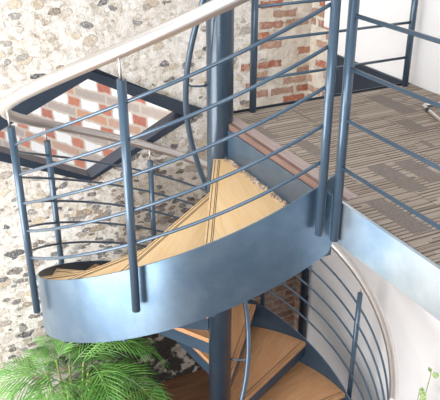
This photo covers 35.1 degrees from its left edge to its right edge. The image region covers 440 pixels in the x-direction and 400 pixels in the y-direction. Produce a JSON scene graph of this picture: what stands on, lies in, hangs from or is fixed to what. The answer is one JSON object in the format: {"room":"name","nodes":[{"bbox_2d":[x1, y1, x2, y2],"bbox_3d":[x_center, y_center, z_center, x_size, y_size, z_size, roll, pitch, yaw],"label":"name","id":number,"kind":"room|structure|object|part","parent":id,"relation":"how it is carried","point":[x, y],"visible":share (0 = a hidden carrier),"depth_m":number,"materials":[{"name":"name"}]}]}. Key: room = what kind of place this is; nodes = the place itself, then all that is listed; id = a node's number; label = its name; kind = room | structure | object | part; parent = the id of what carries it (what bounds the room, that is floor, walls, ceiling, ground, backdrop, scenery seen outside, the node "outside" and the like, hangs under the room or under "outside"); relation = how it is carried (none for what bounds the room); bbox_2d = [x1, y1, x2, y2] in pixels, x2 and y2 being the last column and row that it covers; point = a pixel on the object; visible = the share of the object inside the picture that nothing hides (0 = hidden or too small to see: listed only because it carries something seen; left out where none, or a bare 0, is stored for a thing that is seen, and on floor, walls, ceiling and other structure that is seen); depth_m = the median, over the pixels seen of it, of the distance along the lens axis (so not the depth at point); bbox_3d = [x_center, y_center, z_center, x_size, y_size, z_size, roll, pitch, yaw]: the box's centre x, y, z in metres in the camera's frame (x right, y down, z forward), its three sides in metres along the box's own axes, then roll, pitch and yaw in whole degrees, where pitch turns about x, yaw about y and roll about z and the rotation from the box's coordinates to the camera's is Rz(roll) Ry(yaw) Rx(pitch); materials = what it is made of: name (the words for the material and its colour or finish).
{"room":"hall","nodes":[
{"label":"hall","id":0,"kind":"room"},
{"bbox_2d":[0,79,171,169],"bbox_3d":[-1.657,-2.089,6.413,4.300,6.500,0.200,19,32,33],"label":"wall","id":1,"kind":"structure","parent":0,"point":[88,97],"depth_m":6.63,"materials":[{"name":"brick"}]},
{"bbox_2d":[0,0,312,399],"bbox_3d":[-2.406,-1.114,3.886,6.935,7.000,0.132,-13,29,-24],"label":"wall","id":2,"kind":"structure","parent":0,"point":[38,38],"depth_m":5.18,"materials":[{"name":"pebbledash stone"},{"name":"concrete"}]},
{"bbox_2d":[111,369,351,399],"bbox_3d":[-0.664,3.522,2.553,7.135,0.120,7.250,-13,29,-24],"label":"floor","id":3,"kind":"structure","parent":0,"point":[194,385],"depth_m":6.16,"materials":[{"name":"brown wood"}]},
{"bbox_2d":[0,335,173,399],"bbox_3d":[-1.028,1.590,4.959,1.466,1.202,1.426,0,26,0],"label":"potted palm","id":4,"kind":"object","parent":3,"relation":"on","point":[99,384],"visible":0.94,"depth_m":4.88,"materials":[{"name":"green plant"}]},
{"bbox_3d":[-1.145,1.470,5.130,0.120,0.673,0.026,20,33,35],"label":"stem","id":5,"kind":"part","parent":4,"relation":"part of","materials":[{"name":"green plant"}]},
{"bbox_3d":[-1.087,1.495,5.146,0.025,0.613,0.119,-8,28,-16],"label":"stem","id":6,"kind":"part","parent":4,"relation":"part of","materials":[{"name":"green plant"}]},
{"bbox_3d":[-1.019,1.480,5.126,0.026,0.658,0.120,17,31,31],"label":"stem","id":7,"kind":"part","parent":4,"relation":"part of","materials":[{"name":"green plant"}]},
{"bbox_2d":[37,0,350,399],"bbox_3d":[0.000,-0.503,3.892,2.200,5.900,2.200,0,26,0],"label":"spiral staircase","id":8,"kind":"structure","parent":3,"relation":"on","point":[198,284],"depth_m":3.52,"materials":[{"name":"metal"}]},
{"bbox_2d":[158,329,208,353],"bbox_3d":[-0.410,0.829,5.005,1.024,0.100,0.495,23,35,38],"label":"stair tread","id":9,"kind":"structure","parent":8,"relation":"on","point":[182,336],"depth_m":4.74,"materials":[{"name":"blue metal"}]},
{"bbox_2d":[176,341,208,373],"bbox_3d":[-0.210,0.970,5.222,0.495,0.100,1.024,-10,28,-20],"label":"stair tread","id":10,"kind":"structure","parent":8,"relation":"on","point":[194,353],"depth_m":4.92,"materials":[{"name":"blue metal"}]},
{"bbox_2d":[0,0,398,399],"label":"stair railing","id":11,"kind":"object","parent":8,"relation":"attached to","point":[26,107],"depth_m":3.17,"materials":[{"name":"blue metal"}]},
{"bbox_3d":[-1.016,0.131,3.617,0.038,1.090,0.038,0,26,0],"label":"post","id":12,"kind":"part","parent":11,"relation":"part of","materials":[{"name":"blue metal"}]},
{"bbox_3d":[-1.086,0.118,4.606,0.038,1.090,0.038,0,26,0],"label":"post","id":13,"kind":"part","parent":11,"relation":"part of","materials":[{"name":"blue metal"}]},
{"bbox_3d":[-0.384,0.019,2.947,0.038,1.090,0.038,0,26,0],"label":"post","id":14,"kind":"part","parent":11,"relation":"part of","materials":[{"name":"metal"}]},
{"bbox_3d":[-0.516,0.198,5.381,0.038,1.090,0.038,0,26,0],"label":"post","id":15,"kind":"part","parent":11,"relation":"part of","materials":[{"name":"blue metal"}]},
{"bbox_3d":[0.000,0.642,4.460,2.289,2.862,2.289,0,26,0],"label":"rail","id":16,"kind":"part","parent":11,"relation":"part of","materials":[{"name":"blue metal"}]},
{"bbox_3d":[0.000,0.355,4.318,2.354,3.984,2.356,0,26,0],"label":"stair balustrade","id":17,"kind":"part","parent":11,"relation":"part of","materials":[{"name":"blue metal"}]},
{"bbox_3d":[0.000,0.498,4.389,2.289,2.862,2.289,0,26,0],"label":"rail","id":18,"kind":"part","parent":11,"relation":"part of","materials":[{"name":"blue metal"}]},
{"bbox_3d":[0.354,0.541,5.626,0.038,1.090,0.038,0,26,0],"label":"post","id":19,"kind":"part","parent":11,"relation":"part of","materials":[{"name":"blue metal"}]},
{"bbox_3d":[0.433,-0.338,2.791,0.038,1.090,0.038,0,26,0],"label":"post","id":20,"kind":"part","parent":11,"relation":"part of","materials":[{"name":"blue metal"}]},
{"bbox_3d":[1.020,1.169,5.303,0.038,1.090,0.038,0,26,0],"label":"post","id":21,"kind":"part","parent":11,"relation":"part of","materials":[{"name":"blue metal"}]},
{"bbox_3d":[0.000,-0.138,4.074,0.413,3.694,0.413,0,26,0],"label":"rail","id":22,"kind":"part","parent":8,"relation":"part of","materials":[{"name":"metal"}]},
{"bbox_2d":[231,312,254,385],"bbox_3d":[0.026,1.152,5.356,0.495,0.100,1.024,1,26,2],"label":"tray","id":23,"kind":"object","parent":8,"relation":"on","point":[253,316],"depth_m":5.29,"materials":[{"name":"blue metal"}]},
{"bbox_2d":[249,347,304,399],"bbox_3d":[0.258,1.379,5.402,0.495,0.100,1.024,12,29,23],"label":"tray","id":24,"kind":"object","parent":8,"relation":"on","point":[260,391],"depth_m":5.41,"materials":[{"name":"brown wood"}]},
{"bbox_2d":[417,367,438,399],"bbox_3d":[1.449,1.641,4.943,0.260,1.124,0.260,0,26,0],"label":"climbing plant","id":25,"kind":"object","parent":3,"relation":"on","point":[435,375],"visible":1,"depth_m":4.76,"materials":[{"name":"green plant"}]},
{"bbox_2d":[294,1,328,330],"bbox_3d":[0.777,-1.724,5.116,0.012,7.000,0.265,-13,29,-24],"label":"brick wall","id":26,"kind":"structure","parent":0,"point":[316,80],"depth_m":5.44,"materials":[{"name":"red brick"}]},
{"bbox_2d":[233,84,439,248],"bbox_3d":[2.202,0.168,2.688,2.495,0.012,4.565,-13,29,-24],"label":"floor","id":27,"kind":"structure","parent":0,"point":[394,115],"depth_m":3.59,"materials":[{"name":"carpet"}]},
{"bbox_2d":[249,0,418,112],"bbox_3d":[0.706,-1.088,4.053,1.196,1.024,0.049,-13,29,-24],"label":"balustrade","id":28,"kind":"object","parent":27,"relation":"on","point":[255,6],"visible":0.86,"depth_m":4.02,"materials":[{"name":"blue metal"}]},
{"bbox_3d":[0.190,-0.917,3.849,0.040,0.900,0.040,0,26,0],"label":"post","id":29,"kind":"part","parent":28,"relation":"part of","materials":[{"name":"blue metal"}]},
{"bbox_3d":[0.693,-1.163,4.008,1.125,0.017,0.017,-13,29,-24],"label":"rail","id":30,"kind":"part","parent":28,"relation":"part of","materials":[{"name":"blue metal"}]},
{"bbox_3d":[0.693,-0.796,4.190,1.125,0.017,0.017,-13,29,-24],"label":"rail","id":31,"kind":"part","parent":28,"relation":"part of","materials":[{"name":"blue metal"}]},
{"bbox_3d":[0.693,-0.993,4.093,1.125,0.017,0.017,-13,29,-24],"label":"rail","id":32,"kind":"part","parent":28,"relation":"part of","materials":[{"name":"blue metal"}]},
{"bbox_3d":[1.196,-1.141,4.300,0.040,0.900,0.040,0,26,0],"label":"post","id":33,"kind":"part","parent":28,"relation":"part of","materials":[{"name":"blue metal"}]},
{"bbox_2d":[422,102,439,122],"bbox_3d":[1.446,-0.848,3.733,0.467,0.881,0.532,-3,27,-6],"label":"chair","id":34,"kind":"object","parent":27,"relation":"on","point":[425,106],"visible":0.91,"depth_m":4.00,"materials":[{"name":"silver metal"}]},
{"bbox_2d":[305,0,439,399],"bbox_3d":[2.369,-0.417,2.481,0.201,7.000,7.550,-13,29,-24],"label":"wall","id":35,"kind":"structure","parent":0,"point":[415,332],"depth_m":5.17,"materials":[{"name":"white paint"}]},
{"bbox_2d":[298,268,308,337],"bbox_3d":[0.762,0.412,6.096,0.084,2.300,0.084,0,26,0],"label":"pipe","id":36,"kind":"object","parent":35,"relation":"attached to","point":[305,273],"visible":0.19,"depth_m":6.32,"materials":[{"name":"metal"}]},
{"bbox_2d":[233,82,408,113],"bbox_3d":[0.612,-0.548,4.306,1.385,0.192,0.010,-13,29,-24],"label":"trim","id":37,"kind":"structure","parent":35,"relation":"attached to","point":[397,84],"depth_m":4.23,"materials":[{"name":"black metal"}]},
{"bbox_2d":[334,54,410,93],"bbox_3d":[1.040,-0.762,4.998,0.021,0.400,0.895,-13,29,-24],"label":"trim","id":38,"kind":"structure","parent":35,"relation":"attached to","point":[360,82],"depth_m":4.97,"materials":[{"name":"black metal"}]},
{"bbox_3d":[1.645,0.367,2.478,1.400,0.158,4.570,-13,29,-24],"label":"floor landing slab","id":39,"kind":"structure","parent":0,"visible":0},
{"bbox_2d":[228,130,313,203],"bbox_3d":[0.261,-0.133,3.547,0.018,0.164,1.220,-13,29,-24],"label":"trim","id":40,"kind":"structure","parent":39,"relation":"attached to","point":[268,172],"depth_m":3.57,"materials":[{"name":"blue paint"}]},
{"bbox_2d":[229,115,358,200],"bbox_3d":[0.309,-0.244,3.516,0.063,0.015,1.215,-13,29,-24],"label":"trim","id":41,"kind":"structure","parent":39,"relation":"on","point":[288,155],"depth_m":3.48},
{"bbox_2d":[329,196,439,320],"bbox_3d":[1.239,0.732,1.752,0.020,0.201,3.480,-13,29,-24],"label":"fascia","id":42,"kind":"structure","parent":39,"relation":"attached to","point":[409,271],"depth_m":2.74,"materials":[{"name":"metal"}]},
{"bbox_2d":[330,0,439,241],"bbox_3d":[1.113,0.181,1.694,0.049,1.199,2.770,-13,29,-24],"label":"balustrade","id":43,"kind":"object","parent":39,"relation":"attached to","point":[349,70],"visible":1,"depth_m":2.67,"materials":[{"name":"blue metal"}]},
{"bbox_3d":[0.502,-0.306,2.815,0.040,1.075,0.040,0,26,0],"label":"post","id":44,"kind":"part","parent":43,"relation":"part of","materials":[{"name":"blue metal"}]},
{"bbox_3d":[1.107,0.399,1.817,0.017,0.017,2.700,-13,29,-24],"label":"rail","id":45,"kind":"part","parent":43,"relation":"part of","materials":[{"name":"metal"}]},
{"bbox_3d":[1.107,0.210,1.724,0.017,0.017,2.700,-13,29,-24],"label":"rail","id":46,"kind":"part","parent":43,"relation":"part of","materials":[{"name":"metal"}]},
{"bbox_3d":[1.107,0.022,1.630,0.017,0.017,2.700,-13,29,-24],"label":"rail","id":47,"kind":"part","parent":43,"relation":"part of","materials":[{"name":"blue metal"}]},
{"bbox_3d":[1.107,-0.161,1.539,0.017,0.017,2.700,-13,29,-24],"label":"rail","id":48,"kind":"part","parent":43,"relation":"part of","materials":[{"name":"blue metal"}]},
{"bbox_2d":[344,197,439,265],"bbox_3d":[1.317,0.667,1.682,0.094,0.013,3.350,-13,29,-24],"label":"trim","id":49,"kind":"structure","parent":39,"relation":"on","point":[403,233],"depth_m":2.77,"materials":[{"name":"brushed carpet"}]}
]}

